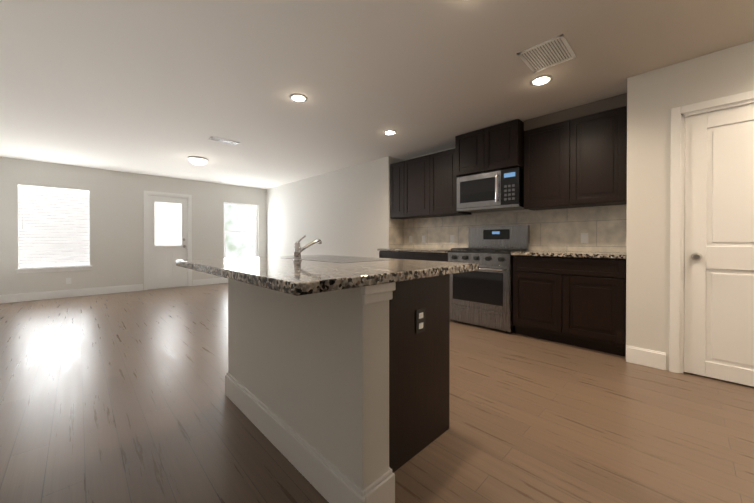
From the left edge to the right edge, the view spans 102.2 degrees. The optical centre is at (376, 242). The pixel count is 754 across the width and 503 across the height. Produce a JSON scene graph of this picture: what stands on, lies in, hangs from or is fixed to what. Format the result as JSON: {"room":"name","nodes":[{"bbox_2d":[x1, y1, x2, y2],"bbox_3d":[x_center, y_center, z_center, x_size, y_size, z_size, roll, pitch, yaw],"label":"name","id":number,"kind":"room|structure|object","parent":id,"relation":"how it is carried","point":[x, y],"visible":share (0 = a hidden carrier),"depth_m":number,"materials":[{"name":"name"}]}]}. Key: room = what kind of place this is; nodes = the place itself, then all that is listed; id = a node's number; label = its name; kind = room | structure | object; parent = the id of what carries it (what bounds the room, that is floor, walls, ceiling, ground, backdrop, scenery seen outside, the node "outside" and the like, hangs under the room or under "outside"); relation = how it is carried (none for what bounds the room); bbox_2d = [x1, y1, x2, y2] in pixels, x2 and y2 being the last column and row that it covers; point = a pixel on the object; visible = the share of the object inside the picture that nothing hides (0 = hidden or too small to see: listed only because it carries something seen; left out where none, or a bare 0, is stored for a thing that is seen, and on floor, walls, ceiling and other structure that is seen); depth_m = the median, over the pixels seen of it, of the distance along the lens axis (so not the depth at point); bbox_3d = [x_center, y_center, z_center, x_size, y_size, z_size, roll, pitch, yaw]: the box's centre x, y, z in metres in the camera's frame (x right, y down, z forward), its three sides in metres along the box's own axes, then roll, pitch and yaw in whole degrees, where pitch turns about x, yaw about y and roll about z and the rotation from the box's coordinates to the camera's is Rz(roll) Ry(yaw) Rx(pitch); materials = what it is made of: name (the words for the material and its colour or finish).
{"room":"kitchen","nodes":[
{"label":"kitchen","id":0,"kind":"room"},
{"bbox_2d":[0,147,626,294],"bbox_3d":[-1.339,-0.200,3.472,5.380,2.440,9.450,0,0,-45],"label":"wall","id":1,"kind":"structure","parent":0,"point":[343,212],"depth_m":6.03,"materials":[{"name":"white paint"}]},
{"bbox_2d":[15,185,91,273],"bbox_3d":[-5.842,-0.234,5.534,0.950,1.515,0.165,0,0,-45],"label":"window","id":2,"kind":"structure","parent":1,"relation":"in","point":[51,269],"depth_m":5.49,"materials":[{"name":"white plastic"}]},
{"bbox_2d":[19,185,89,268],"bbox_3d":[-5.832,-0.272,5.523,0.882,1.432,0.054,0,0,-45],"label":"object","id":3,"kind":"object","parent":2,"relation":"attached to","point":[53,227],"visible":1,"depth_m":5.50,"materials":[{"name":"white"}]},
{"bbox_2d":[66,278,70,283],"bbox_3d":[-5.691,0.708,5.607,0.070,0.115,0.009,0,0,-45],"label":"outlet","id":4,"kind":"object","parent":1,"relation":"attached to","point":[68,280],"visible":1,"depth_m":5.61,"materials":[{"name":"white plastic"}]},
{"bbox_2d":[0,284,142,303],"bbox_3d":[-5.618,0.938,5.677,2.000,0.140,0.014,0,0,-45],"label":"baseboard","id":5,"kind":"structure","parent":1,"relation":"attached to","point":[21,297],"depth_m":5.59,"materials":[{"name":"white"}]},
{"bbox_2d":[144,191,191,289],"bbox_3d":[-4.623,-0.047,6.734,0.884,2.097,0.191,0,0,-45],"label":"back door","id":6,"kind":"structure","parent":1,"relation":"in","point":[167,230],"depth_m":6.69,"materials":[{"name":"white wood"}]},
{"bbox_2d":[193,277,227,285],"bbox_3d":[-3.636,0.926,7.626,1.740,0.140,0.014,0,0,-45],"label":"baseboard","id":7,"kind":"structure","parent":1,"relation":"attached to","point":[212,280],"depth_m":7.27,"materials":[{"name":"white"}]},
{"bbox_2d":[224,202,256,257],"bbox_3d":[-3.503,-0.247,7.834,0.930,1.515,0.165,0,0,-45],"label":"window","id":8,"kind":"structure","parent":1,"relation":"in","point":[255,240],"depth_m":7.96,"materials":[{"name":"white plastic"}]},
{"bbox_2d":[390,162,397,218],"bbox_3d":[0.463,-0.851,5.007,0.346,0.896,0.368,0,0,-45],"label":"upper cabinet","id":9,"kind":"object","parent":1,"relation":"attached to","point":[393,167],"depth_m":4.95,"materials":[{"name":"brown wood"}]},
{"bbox_2d":[398,156,437,218],"bbox_3d":[0.722,-0.849,4.742,0.346,0.896,0.617,0,0,-45],"label":"upper cabinet","id":10,"kind":"object","parent":1,"relation":"attached to","point":[425,186],"depth_m":4.68,"materials":[{"name":"brown wood"}]},
{"bbox_2d":[426,148,470,215],"bbox_3d":[1.042,-0.848,4.418,0.346,0.896,0.536,0,0,-45],"label":"upper cabinet","id":11,"kind":"object","parent":1,"relation":"attached to","point":[441,180],"depth_m":4.31,"materials":[{"name":"brown wood"}]},
{"bbox_2d":[455,119,523,176],"bbox_3d":[1.478,-1.142,3.887,0.466,0.530,0.810,0,0,-45],"label":"upper cabinet","id":12,"kind":"object","parent":1,"relation":"attached to","point":[498,147],"visible":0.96,"depth_m":3.67,"materials":[{"name":"brown wood"}]},
{"bbox_2d":[457,167,525,212],"bbox_3d":[1.474,-0.642,3.886,0.477,0.450,0.800,0,0,-45],"label":"over-the-range microwave","id":13,"kind":"object","parent":12,"relation":"attached to","point":[499,190],"visible":1,"depth_m":3.71,"materials":[{"name":"silver metal"}]},
{"bbox_2d":[389,205,626,252],"bbox_3d":[1.402,-0.148,4.044,0.362,0.489,3.070,0,0,-45],"label":"tile backsplash","id":14,"kind":"structure","parent":1,"relation":"attached to","point":[604,228],"depth_m":3.68,"materials":[{"name":"beige tile"}]},
{"bbox_2d":[450,235,453,242],"bbox_3d":[1.129,-0.056,4.561,0.009,0.115,0.070,0,0,-45],"label":"outlet","id":15,"kind":"object","parent":14,"relation":"attached to","point":[451,238],"visible":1,"depth_m":4.56,"materials":[{"name":"white plastic"}]},
{"bbox_2d":[581,233,587,242],"bbox_3d":[2.300,-0.049,3.370,0.009,0.115,0.070,0,0,-45],"label":"outlet","id":16,"kind":"object","parent":14,"relation":"attached to","point":[584,237],"visible":1,"depth_m":3.37,"materials":[{"name":"white plastic"}]},
{"bbox_2d":[524,106,626,210],"bbox_3d":[2.139,-0.841,3.302,0.346,0.895,0.935,0,0,-45],"label":"upper cabinet","id":17,"kind":"object","parent":1,"relation":"attached to","point":[578,162],"visible":0.92,"depth_m":3.14,"materials":[{"name":"brown wood"}]},
{"bbox_2d":[0,283,753,502],"bbox_3d":[-1.339,1.050,3.479,5.380,0.060,9.450,0,0,-45],"label":"floor","id":18,"kind":"structure","parent":0,"point":[121,397],"depth_m":1.74,"materials":[{"name":"brown wood"}]},
{"bbox_2d":[225,271,469,502],"bbox_3d":[-0.247,0.587,1.841,0.815,0.885,1.406,0,0,-45],"label":"kitchen island","id":19,"kind":"object","parent":18,"relation":"on","point":[337,376],"depth_m":1.37,"materials":[{"name":"white paint"}]},
{"bbox_2d":[176,255,478,298],"bbox_3d":[-0.360,0.127,1.754,1.075,0.037,1.475,0,0,-45],"label":"island countertop","id":20,"kind":"structure","parent":19,"relation":"on","point":[296,275],"depth_m":1.30,"materials":[{"name":"stone"}]},
{"bbox_2d":[293,235,321,260],"bbox_3d":[-0.428,0.031,1.880,0.200,0.154,0.056,0,0,-45],"label":"faucet","id":21,"kind":"object","parent":20,"relation":"on","point":[297,249],"depth_m":1.83,"materials":[{"name":"silver metal"}]},
{"bbox_2d":[285,256,393,262],"bbox_3d":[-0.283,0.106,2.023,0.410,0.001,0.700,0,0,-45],"label":"sink","id":22,"kind":"object","parent":20,"relation":"in","point":[333,259],"depth_m":1.92,"materials":[{"name":"silver metal"}]},
{"bbox_2d":[416,308,424,333],"bbox_3d":[0.214,0.382,1.490,0.070,0.115,0.009,0,0,-45],"label":"outlet","id":23,"kind":"object","parent":19,"relation":"attached to","point":[420,312],"depth_m":1.49,"materials":[{"name":"white plastic"}]},
{"bbox_2d":[379,252,404,258],"bbox_3d":[0.487,0.570,4.805,0.607,0.885,0.701,0,0,-45],"label":"base cabinet","id":24,"kind":"object","parent":18,"relation":"on","point":[393,255],"depth_m":4.63,"materials":[{"name":"wood"}]},
{"bbox_2d":[405,252,450,319],"bbox_3d":[0.891,0.573,4.394,0.607,0.885,0.701,0,0,-45],"label":"base cabinet","id":25,"kind":"object","parent":18,"relation":"on","point":[429,254],"depth_m":4.16,"materials":[{"name":"wood"}]},
{"bbox_2d":[377,248,450,251],"bbox_3d":[0.680,0.112,4.588,0.632,0.035,1.280,0,0,-45],"label":"countertop","id":26,"kind":"structure","parent":25,"relation":"on","point":[379,249],"depth_m":4.42,"materials":[{"name":"grey stone"}]},
{"bbox_2d":[448,225,529,332],"bbox_3d":[1.373,0.401,3.808,0.658,1.235,0.790,0,0,-45],"label":"range","id":27,"kind":"object","parent":18,"relation":"on","point":[482,295],"visible":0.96,"depth_m":3.64,"materials":[{"name":"silver metal"}]},
{"bbox_2d":[511,251,625,356],"bbox_3d":[2.038,0.562,3.209,0.631,0.920,0.981,0,0,-45],"label":"base cabinet","id":28,"kind":"object","parent":18,"relation":"on","point":[577,299],"visible":0.94,"depth_m":2.96,"materials":[{"name":"wood"}]},
{"bbox_2d":[511,251,625,258],"bbox_3d":[2.038,0.119,3.207,0.631,0.035,0.981,0,0,-45],"label":"countertop","id":29,"kind":"structure","parent":28,"relation":"on","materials":[{"name":"stone"}]},
{"bbox_2d":[0,0,753,188],"bbox_3d":[-1.339,-1.450,3.465,5.380,0.060,9.450,0,0,-45],"label":"ceiling","id":30,"kind":"structure","parent":0,"point":[165,88],"depth_m":2.53,"materials":[{"name":"paint"}]},
{"bbox_2d":[188,156,207,164],"bbox_3d":[-3.039,-1.374,5.166,0.300,0.110,0.300,0,0,-45],"label":"dome ceiling light","id":31,"kind":"object","parent":30,"relation":"attached to","point":[195,160],"visible":1,"depth_m":5.08,"materials":[{"name":"white glass"}]},
{"bbox_2d":[208,136,238,144],"bbox_3d":[-2.135,-1.420,4.246,0.360,0.008,0.150,0,0,-45],"label":"ceiling vent","id":32,"kind":"object","parent":30,"relation":"in","point":[223,140],"visible":0.94,"depth_m":4.22,"materials":[{"name":"white metal"}]},
{"bbox_2d":[289,93,306,101],"bbox_3d":[-0.767,-1.413,2.969,0.170,0.008,0.170,0,0,-45],"label":"recessed light","id":33,"kind":"object","parent":30,"relation":"in","point":[296,97],"visible":1,"depth_m":2.95,"materials":[{"name":"white glass"}]},
{"bbox_2d":[383,130,396,134],"bbox_3d":[0.168,-1.418,3.916,0.170,0.008,0.170,0,0,-45],"label":"recessed light","id":34,"kind":"object","parent":30,"relation":"in","point":[389,132],"visible":1,"depth_m":3.90,"materials":[{"name":"white glass"}]},
{"bbox_2d":[530,75,551,85],"bbox_3d":[1.430,-1.411,2.646,0.170,0.008,0.170,0,0,-45],"label":"recessed light","id":35,"kind":"object","parent":30,"relation":"in","point":[541,80],"visible":1,"depth_m":2.64,"materials":[{"name":"white glass"}]},
{"bbox_2d":[517,34,575,72],"bbox_3d":[1.278,-1.409,2.287,0.360,0.008,0.300,0,0,-45],"label":"ceiling vent","id":36,"kind":"object","parent":30,"relation":"in","point":[556,50],"visible":1,"depth_m":2.27,"materials":[{"name":"white metal"}]},
{"bbox_2d":[524,93,626,130],"bbox_3d":[2.157,-1.357,3.302,0.316,0.120,0.966,0,0,-45],"label":"soffit","id":37,"kind":"structure","parent":0,"point":[607,104],"depth_m":3.15,"materials":[{"name":"grey paint"}]},
{"bbox_2d":[626,41,753,386],"bbox_3d":[2.915,-0.193,2.305,0.650,2.440,1.520,0,0,-45],"label":"wall","id":38,"kind":"structure","parent":0,"point":[655,97],"depth_m":2.49,"materials":[{"name":"white paint"}]},
{"bbox_2d":[669,90,753,386],"bbox_3d":[2.646,-0.016,2.126,0.103,2.089,0.858,0,0,-45],"label":"pantry door","id":39,"kind":"structure","parent":38,"relation":"in","point":[712,269],"depth_m":2.28,"materials":[{"name":"white wood"}]},
{"label":"outside","id":40,"kind":"structure","parent":0,"visible":0},
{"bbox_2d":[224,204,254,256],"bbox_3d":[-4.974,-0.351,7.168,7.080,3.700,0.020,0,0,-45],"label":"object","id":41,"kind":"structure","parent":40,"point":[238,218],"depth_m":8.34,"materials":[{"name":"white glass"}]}
]}

